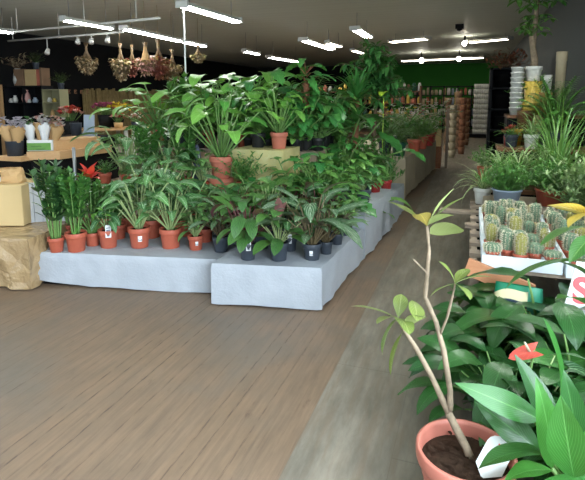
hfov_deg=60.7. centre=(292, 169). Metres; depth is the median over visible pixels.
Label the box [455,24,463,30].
ceiling sensor
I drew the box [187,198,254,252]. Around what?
leaf plant
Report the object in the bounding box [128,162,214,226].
leaf plant
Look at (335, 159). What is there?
monstera
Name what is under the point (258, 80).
potted palm
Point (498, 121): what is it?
pot
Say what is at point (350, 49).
fluorescent light
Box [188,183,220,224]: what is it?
aglaonema
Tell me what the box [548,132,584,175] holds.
leaf plant
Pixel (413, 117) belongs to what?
potted palm
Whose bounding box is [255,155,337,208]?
pothos
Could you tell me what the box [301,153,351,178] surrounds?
leaf plant
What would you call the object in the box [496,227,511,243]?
potted cactus
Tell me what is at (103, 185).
plant
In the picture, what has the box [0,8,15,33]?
fluorescent light
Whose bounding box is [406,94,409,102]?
jar
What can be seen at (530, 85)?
stand
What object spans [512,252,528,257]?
pot
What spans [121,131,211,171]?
leaf plant
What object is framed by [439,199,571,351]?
stand
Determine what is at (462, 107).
pot
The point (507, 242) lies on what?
potted cactus
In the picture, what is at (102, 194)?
bushy plant
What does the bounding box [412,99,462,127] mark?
bushy plant
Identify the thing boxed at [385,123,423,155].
potted fern
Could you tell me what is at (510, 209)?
potted cactus
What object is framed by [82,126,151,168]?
table
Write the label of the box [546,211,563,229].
potted cactus
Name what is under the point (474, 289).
peace lily
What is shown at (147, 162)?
bushy plant
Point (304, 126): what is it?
monstera
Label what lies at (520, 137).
flower pot
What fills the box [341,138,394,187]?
bushy plant
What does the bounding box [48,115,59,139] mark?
bouquet
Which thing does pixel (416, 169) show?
display table
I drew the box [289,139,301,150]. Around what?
pot
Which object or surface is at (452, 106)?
pot
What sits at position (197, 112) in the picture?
philodendron
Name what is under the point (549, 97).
potted palm
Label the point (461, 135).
pot
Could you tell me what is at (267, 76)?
philodendron
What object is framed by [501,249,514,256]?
pot
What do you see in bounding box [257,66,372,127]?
wall
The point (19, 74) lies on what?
storage box
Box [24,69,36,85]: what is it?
storage box
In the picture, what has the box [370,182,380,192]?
pot
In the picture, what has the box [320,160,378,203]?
pothos
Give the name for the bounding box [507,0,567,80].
tree
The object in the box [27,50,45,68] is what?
plant
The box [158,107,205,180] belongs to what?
plant
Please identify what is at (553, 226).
potted cactus
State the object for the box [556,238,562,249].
pot
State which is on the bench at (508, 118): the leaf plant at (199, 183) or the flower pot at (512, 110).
the flower pot at (512, 110)
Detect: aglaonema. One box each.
[107,141,155,178]
[120,183,144,231]
[174,199,214,250]
[179,150,220,191]
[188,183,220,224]
[214,172,284,210]
[232,173,302,235]
[320,199,371,244]
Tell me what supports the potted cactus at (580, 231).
on the tray at (568, 270)
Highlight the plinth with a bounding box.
[469,134,485,137]
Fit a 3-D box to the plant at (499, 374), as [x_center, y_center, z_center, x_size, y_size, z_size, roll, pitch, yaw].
[0.927,1.010,2.242,0.858,0.475,0.836,3,8,19]
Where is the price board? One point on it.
(577, 284)
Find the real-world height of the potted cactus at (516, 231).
0.163 m
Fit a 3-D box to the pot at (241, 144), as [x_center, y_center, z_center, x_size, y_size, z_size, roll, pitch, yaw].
[-0.624,-0.405,6.545,0.240,0.221,0.240,3,8,19]
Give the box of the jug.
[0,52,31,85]
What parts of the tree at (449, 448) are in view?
pot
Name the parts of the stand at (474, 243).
rail, leg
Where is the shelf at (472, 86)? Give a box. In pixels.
[377,85,473,132]
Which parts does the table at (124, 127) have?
leg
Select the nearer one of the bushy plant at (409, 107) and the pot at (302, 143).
the pot at (302, 143)
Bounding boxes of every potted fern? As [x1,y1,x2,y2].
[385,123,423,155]
[401,127,434,151]
[413,121,442,145]
[495,122,522,146]
[528,111,564,145]
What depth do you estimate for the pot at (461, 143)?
14.18 m
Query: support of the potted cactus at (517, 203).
on the tray at (516, 263)
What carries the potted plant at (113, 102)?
on the table at (124, 127)
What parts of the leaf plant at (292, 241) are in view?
pot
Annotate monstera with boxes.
[139,108,184,146]
[158,88,244,140]
[204,67,314,132]
[220,96,267,132]
[229,109,268,145]
[232,157,376,228]
[233,79,351,145]
[264,94,337,150]
[268,153,359,205]
[274,85,356,146]
[278,57,335,150]
[285,103,352,150]
[301,135,391,177]
[307,109,425,164]
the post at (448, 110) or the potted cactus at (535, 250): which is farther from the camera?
the post at (448, 110)
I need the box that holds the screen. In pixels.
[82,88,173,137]
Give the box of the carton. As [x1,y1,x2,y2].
[27,139,53,150]
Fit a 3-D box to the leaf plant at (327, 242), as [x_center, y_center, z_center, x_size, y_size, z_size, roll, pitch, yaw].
[0.259,0.446,4.005,0.750,0.442,0.732,3,8,19]
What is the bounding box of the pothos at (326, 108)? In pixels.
[309,94,388,142]
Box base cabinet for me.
[61,134,118,178]
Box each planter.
[476,157,542,202]
[517,151,579,206]
[533,152,584,213]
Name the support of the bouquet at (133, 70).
hanging from the ceiling
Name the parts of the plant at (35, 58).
pot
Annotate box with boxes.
[0,178,38,225]
[13,69,29,85]
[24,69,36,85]
[36,69,39,85]
[39,68,50,85]
[232,145,299,206]
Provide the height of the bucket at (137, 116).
0.333 m
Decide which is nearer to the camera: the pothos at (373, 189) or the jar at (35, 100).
the pothos at (373, 189)
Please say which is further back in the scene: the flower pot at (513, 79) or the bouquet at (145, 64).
the bouquet at (145, 64)
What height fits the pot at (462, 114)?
0.190 m
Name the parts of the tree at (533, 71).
pot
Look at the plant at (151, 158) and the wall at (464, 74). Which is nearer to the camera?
the plant at (151, 158)
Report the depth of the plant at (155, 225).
4.55 m
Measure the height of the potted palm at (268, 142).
0.525 m
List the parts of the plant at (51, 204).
pot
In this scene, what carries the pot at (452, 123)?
on the pot at (452, 131)
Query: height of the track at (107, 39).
0.896 m
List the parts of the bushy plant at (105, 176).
pot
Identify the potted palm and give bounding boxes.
[168,110,220,147]
[235,109,284,147]
[242,110,292,145]
[248,80,345,118]
[275,74,350,113]
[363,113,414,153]
[384,109,432,143]
[515,76,584,126]
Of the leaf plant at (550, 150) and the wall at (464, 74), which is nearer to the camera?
the leaf plant at (550, 150)
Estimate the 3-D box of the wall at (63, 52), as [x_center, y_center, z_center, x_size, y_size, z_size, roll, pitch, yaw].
[-7.166,-2.419,16.065,0.200,3.420,30.200,3,8,19]
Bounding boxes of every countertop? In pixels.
[26,90,111,199]
[26,145,111,159]
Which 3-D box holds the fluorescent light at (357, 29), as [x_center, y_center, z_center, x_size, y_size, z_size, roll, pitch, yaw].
[1.581,-3.284,11.367,0.240,0.400,1.502,3,8,19]
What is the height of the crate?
0.370 m
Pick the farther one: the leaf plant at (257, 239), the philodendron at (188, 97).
the philodendron at (188, 97)
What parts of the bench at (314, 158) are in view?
leg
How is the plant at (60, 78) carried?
on the cubby shelf at (61, 95)
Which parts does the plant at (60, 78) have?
pot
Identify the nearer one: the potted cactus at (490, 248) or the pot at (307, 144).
the potted cactus at (490, 248)
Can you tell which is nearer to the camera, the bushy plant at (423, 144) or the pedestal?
the pedestal
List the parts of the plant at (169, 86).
pot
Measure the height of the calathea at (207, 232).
0.402 m
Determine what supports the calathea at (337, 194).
on the display platform at (296, 282)
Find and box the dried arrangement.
[485,47,529,71]
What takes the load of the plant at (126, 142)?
on the bench
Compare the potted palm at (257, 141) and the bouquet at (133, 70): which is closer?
the potted palm at (257, 141)
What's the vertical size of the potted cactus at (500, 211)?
0.210 m
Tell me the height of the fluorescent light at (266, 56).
0.550 m
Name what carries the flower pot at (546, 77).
on the bench at (508, 118)
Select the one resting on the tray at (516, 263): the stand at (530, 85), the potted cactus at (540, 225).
the potted cactus at (540, 225)
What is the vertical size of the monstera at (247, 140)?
0.534 m
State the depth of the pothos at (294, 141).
5.98 m
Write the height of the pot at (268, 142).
0.156 m
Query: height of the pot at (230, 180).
0.165 m
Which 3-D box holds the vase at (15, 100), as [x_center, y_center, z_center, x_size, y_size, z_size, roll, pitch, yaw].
[-7.563,-1.937,13.638,0.140,0.200,0.136,3,8,19]
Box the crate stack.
[434,128,441,167]
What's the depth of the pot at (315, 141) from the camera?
6.11 m
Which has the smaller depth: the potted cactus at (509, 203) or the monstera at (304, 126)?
the potted cactus at (509, 203)
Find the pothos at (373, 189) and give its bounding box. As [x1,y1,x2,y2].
[366,169,394,192]
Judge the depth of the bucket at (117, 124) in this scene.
10.62 m
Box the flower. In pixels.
[509,342,542,359]
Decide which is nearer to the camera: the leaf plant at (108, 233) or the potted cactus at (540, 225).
the potted cactus at (540, 225)
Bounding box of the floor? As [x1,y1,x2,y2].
[0,128,570,479]
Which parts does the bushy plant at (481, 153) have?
pot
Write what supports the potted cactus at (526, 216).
on the tray at (516, 263)
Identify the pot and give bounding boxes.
[86,232,98,246]
[120,215,137,231]
[187,233,203,250]
[195,135,205,147]
[198,227,212,242]
[201,130,214,144]
[209,155,232,178]
[209,177,233,188]
[238,134,244,147]
[241,241,256,260]
[243,137,251,145]
[250,133,265,147]
[264,138,271,145]
[266,225,274,235]
[270,132,287,148]
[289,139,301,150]
[301,140,304,150]
[303,134,314,150]
[312,138,324,150]
[317,131,331,146]
[331,232,343,244]
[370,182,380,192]
[379,139,390,153]
[392,142,406,155]
[407,138,421,151]
[424,134,434,145]
[446,98,452,103]
[448,143,455,149]
[448,150,455,157]
[449,120,456,127]
[449,128,456,134]
[449,135,455,142]
[450,105,457,111]
[450,113,456,119]
[456,91,462,96]
[458,133,465,139]
[458,140,464,146]
[458,147,464,153]
[459,112,466,118]
[459,119,465,125]
[459,126,465,132]
[460,98,466,103]
[460,105,466,111]
[485,251,499,255]
[490,136,502,149]
[492,116,504,129]
[493,95,509,108]
[494,74,511,87]
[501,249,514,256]
[504,134,518,146]
[509,97,522,101]
[509,102,522,106]
[509,107,521,114]
[510,77,523,81]
[510,82,523,86]
[510,87,523,91]
[510,92,522,96]
[511,67,524,71]
[511,72,524,76]
[512,129,522,145]
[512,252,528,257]
[517,110,534,145]
[528,252,542,259]
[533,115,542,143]
[538,132,545,145]
[539,92,552,113]
[541,75,552,91]
[554,51,567,108]
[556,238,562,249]
[562,248,568,261]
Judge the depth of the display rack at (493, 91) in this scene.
9.88 m
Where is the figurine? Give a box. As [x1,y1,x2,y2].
[21,90,30,102]
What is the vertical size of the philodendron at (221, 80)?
1.004 m
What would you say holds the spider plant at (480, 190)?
on the stand at (474, 243)
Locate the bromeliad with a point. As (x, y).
(92, 238)
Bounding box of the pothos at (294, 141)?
[261,112,334,150]
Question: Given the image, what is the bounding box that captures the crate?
[28,183,72,222]
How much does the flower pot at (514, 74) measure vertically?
0.100 m
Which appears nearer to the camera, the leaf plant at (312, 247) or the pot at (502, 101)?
the leaf plant at (312, 247)
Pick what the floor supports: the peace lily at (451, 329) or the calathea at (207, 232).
the peace lily at (451, 329)
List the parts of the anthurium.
flower stem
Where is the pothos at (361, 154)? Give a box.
[309,144,398,175]
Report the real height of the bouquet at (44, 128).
0.487 m
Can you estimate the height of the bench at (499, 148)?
1.000 m
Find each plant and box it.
[24,158,70,252]
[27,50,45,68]
[49,72,67,88]
[54,166,93,252]
[64,208,73,230]
[70,125,180,180]
[80,201,137,248]
[85,179,105,227]
[85,194,122,224]
[90,159,211,238]
[94,159,117,183]
[97,176,185,248]
[101,184,140,221]
[103,168,173,201]
[104,181,129,239]
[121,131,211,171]
[125,155,194,210]
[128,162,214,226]
[130,173,206,248]
[131,120,167,167]
[132,166,231,236]
[135,153,196,169]
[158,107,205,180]
[164,71,195,143]
[178,179,226,224]
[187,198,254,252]
[210,149,270,193]
[227,194,288,249]
[243,197,317,261]
[253,181,369,260]
[263,181,331,234]
[265,198,323,251]
[282,198,369,254]
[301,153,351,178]
[306,182,370,210]
[326,202,370,235]
[333,105,381,152]
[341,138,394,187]
[347,173,377,202]
[367,91,404,182]
[378,162,399,188]
[384,105,426,140]
[397,335,559,462]
[403,113,448,148]
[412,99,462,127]
[421,114,442,141]
[449,160,505,203]
[455,317,584,479]
[467,144,503,179]
[470,147,532,176]
[479,141,548,189]
[486,147,528,170]
[497,92,584,202]
[504,73,560,99]
[506,203,584,303]
[510,108,584,176]
[511,109,550,148]
[520,141,557,193]
[523,88,584,145]
[524,140,547,184]
[527,130,584,195]
[540,137,578,164]
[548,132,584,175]
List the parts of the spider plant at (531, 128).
pot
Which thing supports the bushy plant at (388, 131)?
on the display table at (416, 169)
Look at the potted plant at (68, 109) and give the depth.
10.68 m
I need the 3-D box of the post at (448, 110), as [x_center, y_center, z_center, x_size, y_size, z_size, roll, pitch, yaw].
[3.521,-0.717,11.389,0.060,1.350,0.060,3,8,19]
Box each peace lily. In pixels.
[409,291,551,407]
[431,275,549,351]
[445,267,584,374]
[463,314,583,458]
[463,363,584,479]
[511,298,554,318]
[515,324,584,384]
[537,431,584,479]
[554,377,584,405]
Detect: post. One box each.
[0,85,6,154]
[72,147,76,180]
[444,109,449,167]
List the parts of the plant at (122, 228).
pot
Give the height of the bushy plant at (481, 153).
0.417 m
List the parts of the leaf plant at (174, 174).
pot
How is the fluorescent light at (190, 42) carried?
hanging from the ceiling
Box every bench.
[116,138,346,179]
[476,179,535,249]
[495,144,584,172]
[503,114,584,145]
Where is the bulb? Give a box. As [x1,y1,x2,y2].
[462,36,466,45]
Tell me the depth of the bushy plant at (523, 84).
6.28 m
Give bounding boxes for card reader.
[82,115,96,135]
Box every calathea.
[178,199,229,242]
[195,192,265,244]
[198,182,269,215]
[209,192,284,260]
[244,173,317,218]
[287,181,359,214]
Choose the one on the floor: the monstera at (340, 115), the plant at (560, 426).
the plant at (560, 426)
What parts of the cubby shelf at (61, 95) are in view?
panel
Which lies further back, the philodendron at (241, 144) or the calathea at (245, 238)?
the philodendron at (241, 144)
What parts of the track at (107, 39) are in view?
rail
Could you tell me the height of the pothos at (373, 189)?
0.306 m
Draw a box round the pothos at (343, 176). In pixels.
[297,166,370,203]
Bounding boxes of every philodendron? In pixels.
[89,82,192,144]
[130,74,245,144]
[159,86,279,178]
[169,72,279,144]
[185,99,255,148]
[195,75,280,147]
[199,71,301,117]
[239,80,317,148]
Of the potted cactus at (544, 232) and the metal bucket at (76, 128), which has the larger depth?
the metal bucket at (76, 128)
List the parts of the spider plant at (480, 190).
pot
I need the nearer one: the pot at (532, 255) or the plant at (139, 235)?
the pot at (532, 255)
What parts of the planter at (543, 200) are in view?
pot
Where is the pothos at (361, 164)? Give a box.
[325,152,399,194]
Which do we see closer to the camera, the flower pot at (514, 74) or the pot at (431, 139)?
the flower pot at (514, 74)
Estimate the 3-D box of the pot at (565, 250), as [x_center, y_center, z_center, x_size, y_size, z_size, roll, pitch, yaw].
[1.714,0.525,3.092,0.088,0.069,0.088,3,8,19]
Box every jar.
[32,97,37,102]
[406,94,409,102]
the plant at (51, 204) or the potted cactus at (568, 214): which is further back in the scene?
the plant at (51, 204)
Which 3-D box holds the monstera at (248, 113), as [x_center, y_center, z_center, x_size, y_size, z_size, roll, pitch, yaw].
[-0.495,-0.632,6.499,0.897,0.683,1.096,2,8,16]
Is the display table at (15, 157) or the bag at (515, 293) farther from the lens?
the display table at (15, 157)
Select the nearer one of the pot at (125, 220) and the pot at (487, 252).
the pot at (487, 252)
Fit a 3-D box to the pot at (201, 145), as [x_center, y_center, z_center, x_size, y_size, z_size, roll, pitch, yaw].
[-1.208,-0.368,6.514,0.170,0.156,0.170,3,8,19]
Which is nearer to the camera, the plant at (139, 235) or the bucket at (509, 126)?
the plant at (139, 235)
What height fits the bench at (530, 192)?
0.660 m
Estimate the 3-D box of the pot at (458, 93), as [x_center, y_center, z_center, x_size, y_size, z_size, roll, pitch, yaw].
[5.169,-2.345,15.499,0.200,0.190,0.190,3,8,19]
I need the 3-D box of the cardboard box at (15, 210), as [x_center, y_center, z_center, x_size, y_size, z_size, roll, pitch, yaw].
[-2.768,0.291,4.649,0.730,0.370,0.400,0,8,0]
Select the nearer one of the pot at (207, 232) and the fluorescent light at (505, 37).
the pot at (207, 232)
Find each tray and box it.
[479,207,563,274]
[540,215,573,277]
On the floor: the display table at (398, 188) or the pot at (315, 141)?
the display table at (398, 188)
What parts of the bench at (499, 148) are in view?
panel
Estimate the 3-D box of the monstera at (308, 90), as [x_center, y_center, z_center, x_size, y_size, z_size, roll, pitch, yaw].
[0.159,-0.809,6.158,0.682,1.128,0.731,-7,10,-40]
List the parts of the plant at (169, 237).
pot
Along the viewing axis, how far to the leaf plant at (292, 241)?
4.02 m
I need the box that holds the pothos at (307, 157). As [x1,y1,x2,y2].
[272,156,354,198]
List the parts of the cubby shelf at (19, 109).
panel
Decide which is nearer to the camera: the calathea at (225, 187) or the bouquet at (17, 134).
the calathea at (225, 187)
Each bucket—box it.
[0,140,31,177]
[70,123,81,135]
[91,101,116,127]
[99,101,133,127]
[109,113,124,127]
[127,113,142,125]
[502,124,515,145]
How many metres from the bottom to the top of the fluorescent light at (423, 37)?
0.250 m
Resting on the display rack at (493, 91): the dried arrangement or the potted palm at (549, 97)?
the dried arrangement
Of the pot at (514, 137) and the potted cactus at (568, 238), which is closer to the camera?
the potted cactus at (568, 238)
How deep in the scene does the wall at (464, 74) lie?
26.48 m
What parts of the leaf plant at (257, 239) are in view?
pot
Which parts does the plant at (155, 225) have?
pot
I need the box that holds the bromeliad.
[65,162,115,246]
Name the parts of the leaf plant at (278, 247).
pot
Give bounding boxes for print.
[27,143,50,149]
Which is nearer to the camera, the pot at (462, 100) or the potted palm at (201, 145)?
the potted palm at (201, 145)
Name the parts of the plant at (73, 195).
pot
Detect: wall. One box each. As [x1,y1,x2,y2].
[0,33,256,154]
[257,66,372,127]
[373,63,500,128]
[503,0,584,114]
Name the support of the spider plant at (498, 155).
on the bench at (530, 192)
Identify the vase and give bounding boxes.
[12,95,17,102]
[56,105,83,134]
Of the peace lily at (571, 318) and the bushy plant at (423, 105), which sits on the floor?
the peace lily at (571, 318)
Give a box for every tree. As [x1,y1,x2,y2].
[333,35,414,150]
[356,190,517,479]
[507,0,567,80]
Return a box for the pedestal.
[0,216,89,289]
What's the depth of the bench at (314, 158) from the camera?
6.43 m
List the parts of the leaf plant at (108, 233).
pot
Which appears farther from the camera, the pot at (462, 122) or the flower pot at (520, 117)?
the pot at (462, 122)
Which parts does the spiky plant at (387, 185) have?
pot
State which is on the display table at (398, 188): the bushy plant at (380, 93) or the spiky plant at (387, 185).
the spiky plant at (387, 185)
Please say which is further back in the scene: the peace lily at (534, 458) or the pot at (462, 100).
the pot at (462, 100)
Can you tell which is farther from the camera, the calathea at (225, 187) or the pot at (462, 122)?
the pot at (462, 122)
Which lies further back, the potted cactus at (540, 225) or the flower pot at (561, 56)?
the flower pot at (561, 56)
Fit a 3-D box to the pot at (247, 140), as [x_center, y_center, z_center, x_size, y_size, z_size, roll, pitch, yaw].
[-0.537,-0.340,6.309,0.170,0.156,0.170,3,8,19]
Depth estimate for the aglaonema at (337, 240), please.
4.21 m
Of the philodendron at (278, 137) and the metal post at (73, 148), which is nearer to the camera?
the philodendron at (278, 137)
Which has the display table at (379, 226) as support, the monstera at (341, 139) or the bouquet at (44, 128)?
the monstera at (341, 139)
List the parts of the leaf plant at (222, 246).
pot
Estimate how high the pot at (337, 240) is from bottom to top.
0.102 m
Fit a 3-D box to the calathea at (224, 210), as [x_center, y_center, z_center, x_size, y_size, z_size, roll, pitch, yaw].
[-0.504,0.415,4.225,0.539,0.441,0.652,7,10,40]
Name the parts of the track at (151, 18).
rail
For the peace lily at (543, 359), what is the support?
on the floor
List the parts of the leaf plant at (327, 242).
pot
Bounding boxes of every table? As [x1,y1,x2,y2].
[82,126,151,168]
[340,187,392,258]
[352,139,435,199]
[380,183,403,224]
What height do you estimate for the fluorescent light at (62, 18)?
0.550 m
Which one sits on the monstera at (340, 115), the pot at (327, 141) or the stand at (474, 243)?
the pot at (327, 141)
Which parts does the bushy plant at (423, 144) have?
pot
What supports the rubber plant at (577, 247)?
on the floor
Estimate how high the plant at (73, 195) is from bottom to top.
0.712 m
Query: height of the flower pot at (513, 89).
0.100 m
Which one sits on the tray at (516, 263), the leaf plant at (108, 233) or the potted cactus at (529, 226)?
the potted cactus at (529, 226)
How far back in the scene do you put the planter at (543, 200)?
4.30 m
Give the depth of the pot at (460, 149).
14.20 m
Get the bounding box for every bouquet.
[0,116,11,140]
[9,116,25,142]
[11,116,26,140]
[21,116,34,139]
[33,113,45,139]
[37,114,50,139]
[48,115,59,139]
[51,118,64,140]
[74,15,98,74]
[109,10,131,81]
[125,22,137,77]
[134,2,156,76]
[149,5,173,80]
[163,10,183,81]
[189,21,206,62]
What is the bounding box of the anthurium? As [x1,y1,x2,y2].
[480,341,584,398]
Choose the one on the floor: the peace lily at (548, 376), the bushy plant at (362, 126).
the peace lily at (548, 376)
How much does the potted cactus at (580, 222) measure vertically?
0.181 m
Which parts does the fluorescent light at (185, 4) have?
power cord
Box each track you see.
[0,0,160,33]
[7,12,123,54]
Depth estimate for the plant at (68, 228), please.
4.56 m
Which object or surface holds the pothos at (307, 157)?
on the display table at (379, 226)
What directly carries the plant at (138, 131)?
on the bench
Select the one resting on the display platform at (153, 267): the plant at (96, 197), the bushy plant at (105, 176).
the plant at (96, 197)
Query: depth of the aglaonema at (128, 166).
5.68 m
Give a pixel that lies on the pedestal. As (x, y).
(21, 247)
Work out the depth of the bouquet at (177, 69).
10.63 m
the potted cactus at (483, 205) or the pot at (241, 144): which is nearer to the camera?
the potted cactus at (483, 205)
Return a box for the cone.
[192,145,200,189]
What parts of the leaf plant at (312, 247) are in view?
pot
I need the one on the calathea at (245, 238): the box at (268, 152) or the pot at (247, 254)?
the pot at (247, 254)
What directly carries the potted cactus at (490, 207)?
on the tray at (516, 263)
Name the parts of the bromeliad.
flower stem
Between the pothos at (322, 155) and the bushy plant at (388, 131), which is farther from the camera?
the bushy plant at (388, 131)
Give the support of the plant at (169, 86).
on the bench at (314, 158)
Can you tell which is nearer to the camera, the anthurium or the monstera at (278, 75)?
the anthurium
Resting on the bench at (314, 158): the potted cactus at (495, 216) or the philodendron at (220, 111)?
the philodendron at (220, 111)
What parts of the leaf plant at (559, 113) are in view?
pot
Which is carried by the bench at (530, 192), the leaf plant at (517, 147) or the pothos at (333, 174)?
the leaf plant at (517, 147)
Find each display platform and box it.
[38,224,242,292]
[211,227,363,309]
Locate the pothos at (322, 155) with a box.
[294,152,412,218]
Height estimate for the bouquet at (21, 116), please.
0.493 m
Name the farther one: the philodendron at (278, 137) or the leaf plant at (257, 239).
the philodendron at (278, 137)
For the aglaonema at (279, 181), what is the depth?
4.43 m
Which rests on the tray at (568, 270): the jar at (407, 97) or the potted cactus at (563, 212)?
the potted cactus at (563, 212)
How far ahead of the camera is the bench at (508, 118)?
6.09 m
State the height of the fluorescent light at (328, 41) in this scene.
0.400 m
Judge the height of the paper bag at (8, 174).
0.137 m
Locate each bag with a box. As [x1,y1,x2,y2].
[0,167,26,182]
[494,281,542,314]
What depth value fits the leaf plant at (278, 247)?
3.72 m
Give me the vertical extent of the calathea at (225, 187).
0.485 m
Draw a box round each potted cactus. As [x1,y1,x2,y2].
[480,200,488,217]
[483,200,495,220]
[483,214,499,225]
[483,214,500,232]
[483,241,502,255]
[484,223,498,241]
[493,199,506,206]
[494,205,506,224]
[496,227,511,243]
[500,229,514,256]
[502,199,515,209]
[505,210,522,224]
[506,207,518,224]
[507,215,523,230]
[512,233,528,257]
[513,230,527,238]
[514,200,525,208]
[519,204,528,212]
[520,209,533,220]
[522,220,535,233]
[526,233,539,242]
[526,241,545,259]
[529,202,541,222]
[535,222,548,233]
[538,227,556,256]
[542,249,562,259]
[543,206,555,222]
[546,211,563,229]
[550,216,564,239]
[556,219,572,249]
[557,209,572,216]
[561,232,578,261]
[564,212,575,219]
[571,218,584,232]
[571,255,584,264]
[573,227,584,235]
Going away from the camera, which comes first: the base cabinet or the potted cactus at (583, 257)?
the potted cactus at (583, 257)
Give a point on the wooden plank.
(475, 266)
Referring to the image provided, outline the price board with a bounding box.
[565,261,584,313]
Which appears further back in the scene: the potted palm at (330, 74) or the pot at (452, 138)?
the pot at (452, 138)
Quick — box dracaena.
[333,63,378,160]
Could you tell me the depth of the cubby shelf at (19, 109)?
13.67 m
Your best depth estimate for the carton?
6.89 m
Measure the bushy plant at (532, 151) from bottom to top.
0.474 m
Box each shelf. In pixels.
[4,85,54,153]
[41,89,68,116]
[318,86,421,141]
[377,85,473,132]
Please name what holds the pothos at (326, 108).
on the bench at (314, 158)
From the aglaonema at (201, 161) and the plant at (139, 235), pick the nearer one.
the plant at (139, 235)
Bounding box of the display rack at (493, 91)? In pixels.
[485,68,511,160]
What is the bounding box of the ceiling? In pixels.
[0,0,550,67]
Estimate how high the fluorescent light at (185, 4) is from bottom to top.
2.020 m
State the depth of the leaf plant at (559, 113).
5.59 m
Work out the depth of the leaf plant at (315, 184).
4.67 m
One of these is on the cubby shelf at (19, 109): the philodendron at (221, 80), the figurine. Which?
the figurine
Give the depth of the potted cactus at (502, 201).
4.10 m
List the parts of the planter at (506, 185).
pot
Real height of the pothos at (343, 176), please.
0.436 m
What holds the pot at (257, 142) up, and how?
on the potted palm at (257, 141)
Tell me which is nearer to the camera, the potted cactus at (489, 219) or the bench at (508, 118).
the potted cactus at (489, 219)
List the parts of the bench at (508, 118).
panel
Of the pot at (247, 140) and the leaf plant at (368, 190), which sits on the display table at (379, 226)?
the leaf plant at (368, 190)
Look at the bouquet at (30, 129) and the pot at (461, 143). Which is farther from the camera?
the pot at (461, 143)
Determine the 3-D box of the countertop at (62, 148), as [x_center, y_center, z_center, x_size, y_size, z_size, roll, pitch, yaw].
[-3.292,-0.375,7.734,0.939,1.690,1.926,0,8,-2]
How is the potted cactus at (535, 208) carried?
on the tray at (516, 263)
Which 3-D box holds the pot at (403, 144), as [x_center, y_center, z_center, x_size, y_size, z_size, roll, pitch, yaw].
[1.688,-0.336,7.921,0.239,0.221,0.239,3,8,19]
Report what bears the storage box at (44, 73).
on the cubby shelf at (19, 109)
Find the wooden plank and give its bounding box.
[465,258,535,286]
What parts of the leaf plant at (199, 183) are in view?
pot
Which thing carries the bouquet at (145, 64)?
hanging from the ceiling
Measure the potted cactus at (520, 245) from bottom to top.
0.197 m
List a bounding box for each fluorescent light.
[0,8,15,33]
[59,4,114,29]
[118,3,182,41]
[175,0,242,80]
[179,24,207,46]
[241,32,260,54]
[265,55,297,62]
[298,37,334,49]
[324,33,342,47]
[349,26,372,37]
[349,40,363,53]
[387,31,431,43]
[400,54,484,61]
[467,36,513,43]
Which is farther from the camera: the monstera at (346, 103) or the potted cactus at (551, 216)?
the monstera at (346, 103)
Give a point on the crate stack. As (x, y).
(438, 138)
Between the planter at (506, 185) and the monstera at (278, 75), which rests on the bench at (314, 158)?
the monstera at (278, 75)
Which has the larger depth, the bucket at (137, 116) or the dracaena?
the bucket at (137, 116)
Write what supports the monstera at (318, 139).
on the bench at (314, 158)
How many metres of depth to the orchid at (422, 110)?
11.00 m
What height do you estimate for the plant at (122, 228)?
0.532 m
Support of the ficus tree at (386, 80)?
on the floor
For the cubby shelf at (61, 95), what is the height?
0.720 m
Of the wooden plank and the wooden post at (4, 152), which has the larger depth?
the wooden post at (4, 152)
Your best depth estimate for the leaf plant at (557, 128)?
5.14 m
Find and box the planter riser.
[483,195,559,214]
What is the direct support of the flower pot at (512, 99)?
on the flower pot at (512, 104)
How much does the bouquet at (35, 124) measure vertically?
0.501 m
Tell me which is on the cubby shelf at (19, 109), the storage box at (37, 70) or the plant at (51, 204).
the storage box at (37, 70)
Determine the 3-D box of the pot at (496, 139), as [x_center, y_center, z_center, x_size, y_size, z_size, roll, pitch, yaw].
[4.109,-0.528,9.832,0.420,0.250,0.420,3,8,19]
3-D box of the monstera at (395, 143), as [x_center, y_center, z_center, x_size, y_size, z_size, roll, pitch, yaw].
[0.735,-0.338,6.891,2.232,1.052,1.767,3,8,19]
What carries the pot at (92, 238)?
on the display platform at (153, 267)
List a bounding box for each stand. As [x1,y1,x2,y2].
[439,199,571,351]
[522,81,541,114]
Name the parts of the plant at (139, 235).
pot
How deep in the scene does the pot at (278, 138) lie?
5.62 m
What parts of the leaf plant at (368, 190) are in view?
pot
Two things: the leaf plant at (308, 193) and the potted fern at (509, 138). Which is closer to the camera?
the leaf plant at (308, 193)
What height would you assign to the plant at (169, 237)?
0.619 m
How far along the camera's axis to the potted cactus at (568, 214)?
3.72 m
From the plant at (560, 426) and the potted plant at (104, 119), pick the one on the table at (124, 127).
the potted plant at (104, 119)
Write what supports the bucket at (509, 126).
on the bench at (499, 148)
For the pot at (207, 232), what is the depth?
4.44 m
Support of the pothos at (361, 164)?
on the display table at (379, 226)
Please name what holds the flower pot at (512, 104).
on the flower pot at (512, 110)
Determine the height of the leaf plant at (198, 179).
0.450 m
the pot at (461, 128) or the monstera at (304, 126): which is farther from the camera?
the pot at (461, 128)

